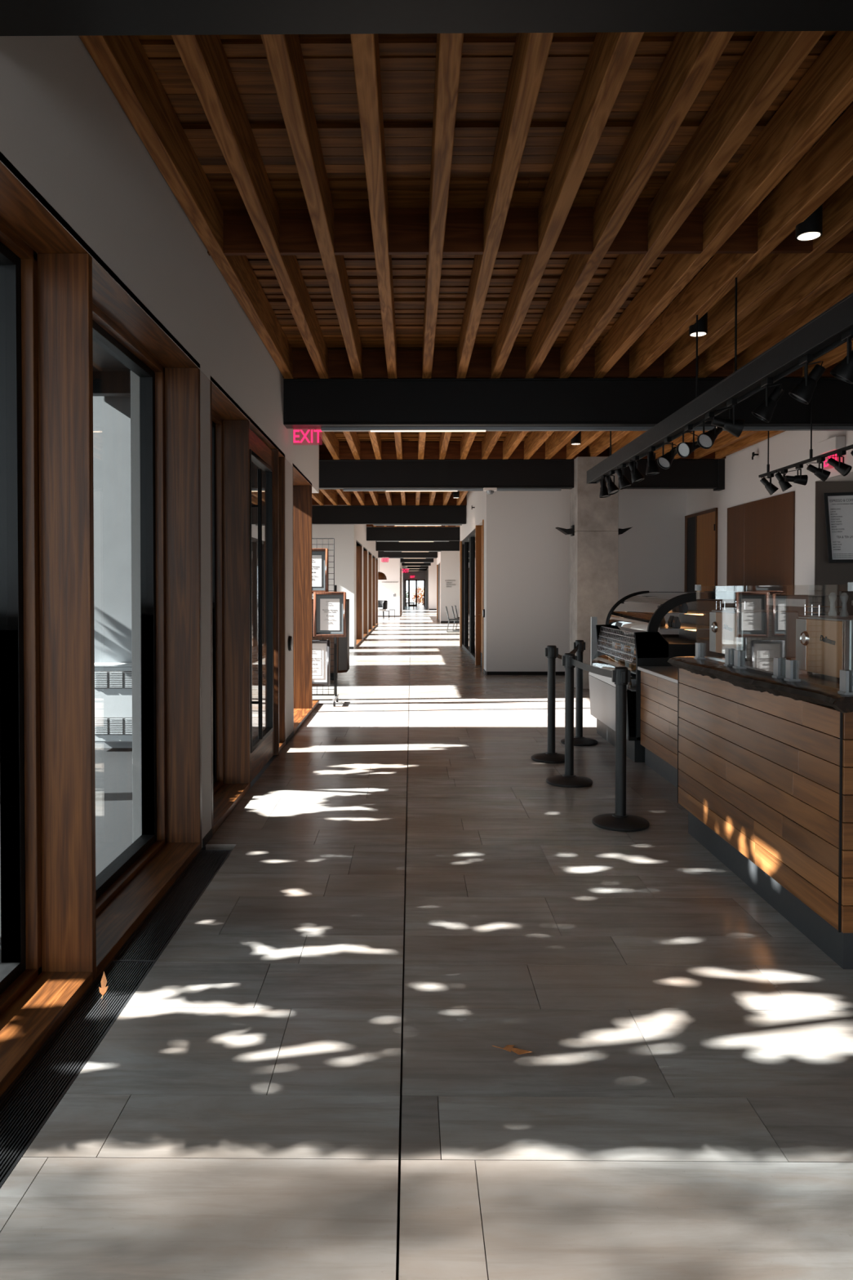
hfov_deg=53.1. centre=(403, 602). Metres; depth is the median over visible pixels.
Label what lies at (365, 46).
joist
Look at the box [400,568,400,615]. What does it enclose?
window
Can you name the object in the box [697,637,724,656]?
equipment box
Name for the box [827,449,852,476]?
spotlight
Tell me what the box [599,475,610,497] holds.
track spotlight
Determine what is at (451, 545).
steel beam
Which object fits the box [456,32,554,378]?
joist
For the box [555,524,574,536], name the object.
wall sconce
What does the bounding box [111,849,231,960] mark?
floor grate
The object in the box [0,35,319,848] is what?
wall
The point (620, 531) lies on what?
wall sconce
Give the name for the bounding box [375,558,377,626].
window
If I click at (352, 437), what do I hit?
joist
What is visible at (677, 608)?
coffee bag
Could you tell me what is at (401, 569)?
window
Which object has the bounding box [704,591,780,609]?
machine
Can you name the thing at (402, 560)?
steel beam
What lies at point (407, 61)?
ceiling
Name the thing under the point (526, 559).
wall
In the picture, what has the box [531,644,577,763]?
stanchion
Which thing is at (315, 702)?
trim
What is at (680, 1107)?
floor
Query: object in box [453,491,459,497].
recessed light
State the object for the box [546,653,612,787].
stanchion
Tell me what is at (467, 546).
window
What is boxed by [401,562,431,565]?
steel beam
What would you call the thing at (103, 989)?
dry leaf
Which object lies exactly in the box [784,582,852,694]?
guard
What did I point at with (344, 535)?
wall
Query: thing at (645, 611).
case
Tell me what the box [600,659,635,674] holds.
shelf
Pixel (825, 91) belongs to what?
joist
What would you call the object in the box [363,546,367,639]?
window
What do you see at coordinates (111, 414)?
wall
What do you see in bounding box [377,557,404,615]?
wall
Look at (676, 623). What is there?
coffee bag
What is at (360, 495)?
joist
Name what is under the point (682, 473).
steel beam
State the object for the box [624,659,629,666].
cup
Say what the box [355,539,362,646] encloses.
window
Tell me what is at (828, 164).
joist
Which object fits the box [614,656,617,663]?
cup
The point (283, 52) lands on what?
joist
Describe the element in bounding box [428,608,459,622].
baseboard
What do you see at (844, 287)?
joist
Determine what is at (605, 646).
shelf
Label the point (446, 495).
joist
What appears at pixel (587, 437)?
joist
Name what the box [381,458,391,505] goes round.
joist
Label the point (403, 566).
linear light
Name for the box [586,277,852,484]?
track lighting rail
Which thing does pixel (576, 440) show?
recessed light
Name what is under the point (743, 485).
wall
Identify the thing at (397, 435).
joist
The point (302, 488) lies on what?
window
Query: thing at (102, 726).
grille
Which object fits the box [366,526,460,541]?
steel beam
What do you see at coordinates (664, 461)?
track spotlight
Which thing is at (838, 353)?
joist
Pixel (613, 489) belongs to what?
track spotlight
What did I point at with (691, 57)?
joist
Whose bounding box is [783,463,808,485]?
spotlight
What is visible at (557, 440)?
joist
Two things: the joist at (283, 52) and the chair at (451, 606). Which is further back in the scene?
the chair at (451, 606)
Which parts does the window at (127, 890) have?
frame, sill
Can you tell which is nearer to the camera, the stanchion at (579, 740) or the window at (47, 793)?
the window at (47, 793)
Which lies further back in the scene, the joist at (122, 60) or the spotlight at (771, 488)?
the spotlight at (771, 488)
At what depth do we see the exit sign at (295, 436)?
8.26 m
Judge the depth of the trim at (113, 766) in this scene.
5.83 m
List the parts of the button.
push plate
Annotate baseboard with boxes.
[202,730,293,848]
[377,615,399,617]
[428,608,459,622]
[483,668,564,675]
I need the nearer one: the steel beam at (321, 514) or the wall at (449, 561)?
the steel beam at (321, 514)
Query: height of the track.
1.050 m
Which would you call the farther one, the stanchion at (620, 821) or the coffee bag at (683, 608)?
the coffee bag at (683, 608)
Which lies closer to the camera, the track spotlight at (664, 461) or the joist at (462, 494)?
the track spotlight at (664, 461)
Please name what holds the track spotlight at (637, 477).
hanging from the track lighting rail
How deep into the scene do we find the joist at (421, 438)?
11.71 m
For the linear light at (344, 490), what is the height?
0.036 m
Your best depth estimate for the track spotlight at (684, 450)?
6.32 m
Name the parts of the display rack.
cross rail, post, foot rail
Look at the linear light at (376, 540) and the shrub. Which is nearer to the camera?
the linear light at (376, 540)
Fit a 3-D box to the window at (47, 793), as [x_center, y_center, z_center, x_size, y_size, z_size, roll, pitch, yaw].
[-1.334,0.068,2.274,0.312,2.766,1.916,0,1,1]
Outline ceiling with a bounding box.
[136,31,852,558]
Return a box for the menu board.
[823,492,852,563]
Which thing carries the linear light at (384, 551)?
attached to the steel beam at (451, 545)
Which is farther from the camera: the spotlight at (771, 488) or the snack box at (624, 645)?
the spotlight at (771, 488)
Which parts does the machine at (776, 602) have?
control panel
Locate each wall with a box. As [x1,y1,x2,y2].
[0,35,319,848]
[93,395,132,747]
[311,524,355,648]
[355,524,377,647]
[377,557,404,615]
[404,570,425,606]
[425,551,459,622]
[460,488,686,671]
[686,431,852,595]
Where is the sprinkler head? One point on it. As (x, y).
(753, 453)
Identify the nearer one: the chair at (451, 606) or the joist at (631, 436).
the joist at (631, 436)
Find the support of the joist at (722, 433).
attached to the ceiling
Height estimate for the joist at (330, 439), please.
0.259 m
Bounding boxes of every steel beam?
[0,0,852,35]
[283,377,852,428]
[311,505,466,524]
[319,458,724,490]
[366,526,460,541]
[375,541,459,551]
[377,551,437,557]
[400,558,433,562]
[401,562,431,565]
[403,568,426,570]
[407,566,428,568]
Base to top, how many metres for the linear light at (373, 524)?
0.036 m
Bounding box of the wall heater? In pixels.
[94,662,132,742]
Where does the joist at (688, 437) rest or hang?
attached to the ceiling
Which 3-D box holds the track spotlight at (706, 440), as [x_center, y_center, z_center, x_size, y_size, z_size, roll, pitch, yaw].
[2.128,-1.190,5.906,0.203,0.260,0.116,-1,1,-38]
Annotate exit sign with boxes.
[293,430,321,442]
[818,435,845,466]
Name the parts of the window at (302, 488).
sill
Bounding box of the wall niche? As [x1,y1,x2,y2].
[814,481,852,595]
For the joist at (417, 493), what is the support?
attached to the ceiling
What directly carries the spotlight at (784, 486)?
hanging from the track
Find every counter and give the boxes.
[640,671,677,787]
[677,667,852,968]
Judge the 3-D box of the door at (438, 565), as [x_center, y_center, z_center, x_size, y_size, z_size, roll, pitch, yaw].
[1.769,-0.527,41.032,0.150,2.735,4.900,0,1,1]
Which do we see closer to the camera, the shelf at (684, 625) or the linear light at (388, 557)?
the shelf at (684, 625)
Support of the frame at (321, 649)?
attached to the display rack
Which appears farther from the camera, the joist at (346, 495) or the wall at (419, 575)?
the wall at (419, 575)
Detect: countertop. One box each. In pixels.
[637,666,678,684]
[667,656,852,713]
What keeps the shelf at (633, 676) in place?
attached to the case
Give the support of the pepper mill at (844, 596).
on the countertop appliance at (824, 643)
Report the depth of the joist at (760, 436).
11.76 m
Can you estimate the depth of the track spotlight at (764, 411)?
4.91 m
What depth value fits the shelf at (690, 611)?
7.54 m
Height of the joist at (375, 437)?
0.259 m
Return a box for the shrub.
[411,586,423,605]
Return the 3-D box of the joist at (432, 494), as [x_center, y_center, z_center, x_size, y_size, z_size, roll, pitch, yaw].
[0.625,-2.366,16.610,0.084,0.259,6.940,0,1,1]
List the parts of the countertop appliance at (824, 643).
panel, cup rail, wood door, edge trim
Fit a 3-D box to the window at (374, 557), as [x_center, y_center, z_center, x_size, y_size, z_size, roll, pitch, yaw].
[-1.265,-0.406,32.411,0.312,2.766,2.396,0,1,1]
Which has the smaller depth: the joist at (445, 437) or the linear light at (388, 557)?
the joist at (445, 437)
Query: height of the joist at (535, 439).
0.259 m
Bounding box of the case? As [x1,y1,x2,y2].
[588,591,739,762]
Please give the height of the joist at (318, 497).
0.259 m
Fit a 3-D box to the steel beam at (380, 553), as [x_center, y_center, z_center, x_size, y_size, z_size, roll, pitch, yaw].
[-0.461,-2.413,41.574,4.280,0.429,0.200,0,1,1]
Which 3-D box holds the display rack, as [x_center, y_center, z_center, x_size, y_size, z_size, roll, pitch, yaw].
[-1.377,0.240,11.019,1.047,2.145,0.480,0,1,1]
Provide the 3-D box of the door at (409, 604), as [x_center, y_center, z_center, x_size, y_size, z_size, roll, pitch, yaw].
[1.045,-0.868,74.989,1.750,2.350,0.100,0,1,1]
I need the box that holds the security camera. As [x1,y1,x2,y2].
[483,487,497,494]
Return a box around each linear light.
[320,426,852,431]
[342,488,561,491]
[373,524,462,525]
[376,540,448,542]
[383,551,440,551]
[388,557,435,558]
[403,565,428,566]
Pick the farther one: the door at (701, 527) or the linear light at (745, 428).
the door at (701, 527)
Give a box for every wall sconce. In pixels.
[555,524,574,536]
[617,527,631,534]
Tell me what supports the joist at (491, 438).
attached to the ceiling
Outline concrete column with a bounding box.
[569,456,618,688]
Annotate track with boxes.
[759,398,852,477]
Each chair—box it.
[445,606,459,632]
[451,605,459,630]
[454,604,459,630]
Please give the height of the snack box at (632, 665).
0.055 m
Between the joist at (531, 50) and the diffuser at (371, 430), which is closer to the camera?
the joist at (531, 50)
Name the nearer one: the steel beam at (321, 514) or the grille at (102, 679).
the grille at (102, 679)
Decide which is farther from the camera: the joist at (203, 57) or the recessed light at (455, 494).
the recessed light at (455, 494)
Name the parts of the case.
panel, kick rail, edge trim, frame, canopy glass, deck panel, panel, frame, door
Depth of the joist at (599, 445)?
11.86 m
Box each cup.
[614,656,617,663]
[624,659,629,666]
[631,679,635,686]
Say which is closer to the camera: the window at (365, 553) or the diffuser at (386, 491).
the diffuser at (386, 491)
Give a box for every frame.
[311,548,328,593]
[311,640,330,685]
[313,591,346,637]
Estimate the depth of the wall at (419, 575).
74.97 m
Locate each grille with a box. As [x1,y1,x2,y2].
[94,671,132,687]
[94,718,132,733]
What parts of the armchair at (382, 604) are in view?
seat, backrest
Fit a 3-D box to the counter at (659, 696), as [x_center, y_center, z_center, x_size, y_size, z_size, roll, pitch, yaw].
[2.345,0.987,6.249,0.670,0.800,2.010,0,1,1]
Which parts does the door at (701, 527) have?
sidelight panel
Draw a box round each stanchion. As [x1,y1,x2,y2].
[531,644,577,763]
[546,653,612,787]
[560,640,597,746]
[591,666,649,831]
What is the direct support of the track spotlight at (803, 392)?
hanging from the track lighting rail
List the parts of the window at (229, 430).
frame, sill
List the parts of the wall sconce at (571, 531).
lamp shade, plate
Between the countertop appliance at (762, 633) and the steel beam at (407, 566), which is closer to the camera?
the countertop appliance at (762, 633)
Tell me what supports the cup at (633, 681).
on the case
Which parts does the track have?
hanger rod, rail, hanger rod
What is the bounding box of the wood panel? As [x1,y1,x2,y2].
[726,491,795,595]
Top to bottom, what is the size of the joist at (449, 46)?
0.259 m
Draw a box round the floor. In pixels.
[0,605,852,1279]
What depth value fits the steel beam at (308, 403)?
7.99 m
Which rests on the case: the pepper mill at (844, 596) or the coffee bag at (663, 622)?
the coffee bag at (663, 622)
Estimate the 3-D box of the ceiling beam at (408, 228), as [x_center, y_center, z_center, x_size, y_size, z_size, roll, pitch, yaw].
[0.966,-2.336,14.636,7.850,0.254,24.640,0,1,1]
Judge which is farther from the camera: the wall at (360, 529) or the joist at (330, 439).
the wall at (360, 529)
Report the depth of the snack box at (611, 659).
8.45 m
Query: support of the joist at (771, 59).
attached to the ceiling
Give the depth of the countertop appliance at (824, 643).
3.81 m
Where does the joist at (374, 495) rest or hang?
attached to the ceiling
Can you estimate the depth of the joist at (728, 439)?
11.76 m
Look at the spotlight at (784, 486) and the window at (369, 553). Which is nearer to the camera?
the spotlight at (784, 486)
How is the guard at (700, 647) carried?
on the countertop at (747, 678)
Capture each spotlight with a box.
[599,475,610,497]
[604,470,619,495]
[615,463,631,489]
[628,456,644,484]
[645,446,659,475]
[657,436,677,469]
[676,424,701,457]
[697,412,722,448]
[710,398,745,437]
[751,377,784,422]
[760,473,778,495]
[774,468,792,491]
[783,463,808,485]
[788,354,826,404]
[806,456,831,481]
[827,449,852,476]
[830,328,852,383]
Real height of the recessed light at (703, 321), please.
0.320 m
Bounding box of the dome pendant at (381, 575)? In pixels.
[377,557,386,579]
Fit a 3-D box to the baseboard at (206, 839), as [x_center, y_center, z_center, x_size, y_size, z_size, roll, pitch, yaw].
[-1.132,1.354,6.783,0.006,0.050,3.760,0,1,1]
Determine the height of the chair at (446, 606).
0.892 m
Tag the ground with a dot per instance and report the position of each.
(411, 600)
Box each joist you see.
[79,35,293,378]
[171,35,328,378]
[260,34,363,378]
[293,377,339,459]
[311,489,324,505]
[319,444,351,505]
[319,488,337,505]
[328,377,359,459]
[350,33,396,378]
[353,491,364,505]
[363,377,381,459]
[368,491,377,505]
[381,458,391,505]
[394,377,402,459]
[400,491,405,505]
[415,491,420,505]
[417,431,426,459]
[422,33,463,378]
[429,458,439,505]
[439,377,456,459]
[443,458,460,505]
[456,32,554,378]
[456,458,481,505]
[460,377,490,459]
[481,431,502,459]
[490,31,644,377]
[502,431,528,459]
[523,377,593,459]
[524,31,734,377]
[544,377,627,459]
[559,31,825,377]
[565,377,662,459]
[587,377,696,456]
[593,31,852,377]
[608,377,726,456]
[627,103,852,377]
[653,377,799,458]
[662,175,852,377]
[674,377,834,458]
[693,431,759,458]
[697,253,852,377]
[715,431,784,458]
[733,271,852,373]
[800,340,852,377]
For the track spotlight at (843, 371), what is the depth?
3.98 m
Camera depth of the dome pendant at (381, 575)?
42.75 m
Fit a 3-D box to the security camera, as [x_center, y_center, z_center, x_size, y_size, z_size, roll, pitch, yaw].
[1.325,-1.700,13.003,0.200,0.100,0.120,0,1,1]
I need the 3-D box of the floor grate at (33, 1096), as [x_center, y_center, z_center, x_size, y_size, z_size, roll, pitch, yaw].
[-1.088,1.469,2.274,0.180,0.041,2.280,0,1,1]
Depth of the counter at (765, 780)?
3.84 m
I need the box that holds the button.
[288,635,293,651]
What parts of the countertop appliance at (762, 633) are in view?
panel, wood door, cup rail, edge trim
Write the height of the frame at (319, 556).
0.584 m
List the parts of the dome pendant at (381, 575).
lamp shade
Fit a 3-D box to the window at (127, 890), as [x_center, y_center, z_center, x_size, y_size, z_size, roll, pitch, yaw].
[-1.317,0.040,4.034,0.312,2.766,1.676,0,1,1]
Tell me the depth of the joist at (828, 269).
6.19 m
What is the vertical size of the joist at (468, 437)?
0.259 m
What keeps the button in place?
attached to the wall at (63, 127)
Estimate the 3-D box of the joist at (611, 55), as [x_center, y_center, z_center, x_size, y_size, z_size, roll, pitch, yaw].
[0.836,-2.186,5.149,0.084,0.259,5.700,0,1,1]
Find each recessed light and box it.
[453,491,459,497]
[570,431,581,444]
[688,311,707,337]
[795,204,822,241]
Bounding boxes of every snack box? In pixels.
[608,656,614,662]
[618,659,625,666]
[624,644,631,651]
[629,662,635,670]
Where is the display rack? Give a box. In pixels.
[311,537,338,706]
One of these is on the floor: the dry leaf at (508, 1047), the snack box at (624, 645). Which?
the dry leaf at (508, 1047)
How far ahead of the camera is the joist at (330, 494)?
18.64 m
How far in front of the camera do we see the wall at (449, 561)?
37.98 m
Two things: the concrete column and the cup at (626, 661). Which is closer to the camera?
the cup at (626, 661)
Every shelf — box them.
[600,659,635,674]
[604,645,635,657]
[627,673,635,691]
[658,622,709,629]
[667,609,710,613]
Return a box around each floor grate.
[0,960,155,1188]
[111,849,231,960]
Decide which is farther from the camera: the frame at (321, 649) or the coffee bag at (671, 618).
the frame at (321, 649)
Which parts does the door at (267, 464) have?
handle, rail, post, window sill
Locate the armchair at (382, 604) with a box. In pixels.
[377,600,387,618]
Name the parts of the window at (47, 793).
frame, sill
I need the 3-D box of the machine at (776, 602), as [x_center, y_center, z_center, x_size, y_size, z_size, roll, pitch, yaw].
[4.537,0.155,9.560,0.510,0.480,1.200,0,1,1]
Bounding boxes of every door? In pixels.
[248,417,285,782]
[404,579,425,606]
[436,563,439,620]
[475,520,484,671]
[684,507,718,591]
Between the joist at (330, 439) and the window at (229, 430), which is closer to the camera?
the window at (229, 430)
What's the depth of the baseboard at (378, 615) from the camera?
46.02 m
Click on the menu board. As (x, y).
(838, 506)
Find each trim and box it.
[0,639,410,1279]
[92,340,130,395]
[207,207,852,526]
[312,699,319,711]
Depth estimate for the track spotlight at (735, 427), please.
5.46 m
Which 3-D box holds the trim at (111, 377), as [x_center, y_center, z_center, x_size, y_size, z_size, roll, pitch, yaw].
[-2.364,-2.032,1.091,1.550,0.400,14.200,0,1,1]
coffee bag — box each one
[659,617,666,626]
[667,615,674,626]
[671,605,679,611]
[671,616,680,628]
[679,603,688,613]
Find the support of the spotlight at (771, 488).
hanging from the track
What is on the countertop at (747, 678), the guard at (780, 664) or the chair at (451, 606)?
the guard at (780, 664)
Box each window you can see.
[0,151,96,1097]
[88,247,201,977]
[209,377,250,835]
[292,464,312,733]
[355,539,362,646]
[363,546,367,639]
[368,551,371,634]
[372,555,375,629]
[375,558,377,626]
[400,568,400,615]
[400,568,401,613]
[459,528,475,661]
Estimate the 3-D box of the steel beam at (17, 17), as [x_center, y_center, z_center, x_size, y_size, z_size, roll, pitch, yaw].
[1.798,-1.795,2.255,5.949,0.429,0.200,0,1,1]
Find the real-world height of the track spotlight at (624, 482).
0.257 m
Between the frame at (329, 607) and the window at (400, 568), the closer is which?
the frame at (329, 607)
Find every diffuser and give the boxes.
[370,430,485,431]
[386,490,457,491]
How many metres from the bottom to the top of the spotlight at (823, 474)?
0.226 m
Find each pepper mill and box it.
[828,592,836,616]
[840,592,848,616]
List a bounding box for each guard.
[693,584,735,666]
[733,585,786,678]
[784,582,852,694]
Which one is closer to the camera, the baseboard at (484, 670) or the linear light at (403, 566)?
the baseboard at (484, 670)
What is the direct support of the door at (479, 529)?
in the wall at (526, 559)
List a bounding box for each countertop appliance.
[709,600,799,659]
[795,604,852,678]
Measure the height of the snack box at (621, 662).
0.055 m
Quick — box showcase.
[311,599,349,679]
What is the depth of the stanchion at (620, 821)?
5.36 m
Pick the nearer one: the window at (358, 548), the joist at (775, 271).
the joist at (775, 271)
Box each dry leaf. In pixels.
[98,971,108,999]
[492,1044,532,1054]
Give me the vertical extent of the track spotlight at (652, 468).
0.246 m
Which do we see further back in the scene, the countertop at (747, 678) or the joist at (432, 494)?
the joist at (432, 494)
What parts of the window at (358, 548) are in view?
sill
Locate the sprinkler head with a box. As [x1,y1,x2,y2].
[751,452,759,459]
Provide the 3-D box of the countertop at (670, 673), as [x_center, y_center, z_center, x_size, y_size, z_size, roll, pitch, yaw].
[2.348,0.571,6.247,0.725,0.032,2.020,0,1,1]
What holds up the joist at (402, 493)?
attached to the ceiling
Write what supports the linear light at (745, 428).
attached to the steel beam at (308, 403)
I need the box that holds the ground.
[406,599,422,605]
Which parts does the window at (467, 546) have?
pane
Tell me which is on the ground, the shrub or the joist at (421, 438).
the shrub
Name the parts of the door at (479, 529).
kick plate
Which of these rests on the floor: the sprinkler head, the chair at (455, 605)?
the chair at (455, 605)
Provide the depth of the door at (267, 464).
7.61 m
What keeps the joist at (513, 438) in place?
attached to the ceiling
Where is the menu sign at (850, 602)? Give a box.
[839,591,852,615]
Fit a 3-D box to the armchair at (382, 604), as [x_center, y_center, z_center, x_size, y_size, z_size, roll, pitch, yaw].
[-1.179,0.344,42.854,0.799,0.938,0.800,0,1,1]
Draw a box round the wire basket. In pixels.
[595,626,635,662]
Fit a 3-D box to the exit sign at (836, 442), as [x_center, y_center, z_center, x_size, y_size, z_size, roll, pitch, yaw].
[4.786,-1.665,9.530,0.109,0.320,0.400,0,1,1]
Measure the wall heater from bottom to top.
0.735 m
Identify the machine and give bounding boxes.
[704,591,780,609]
[764,595,839,615]

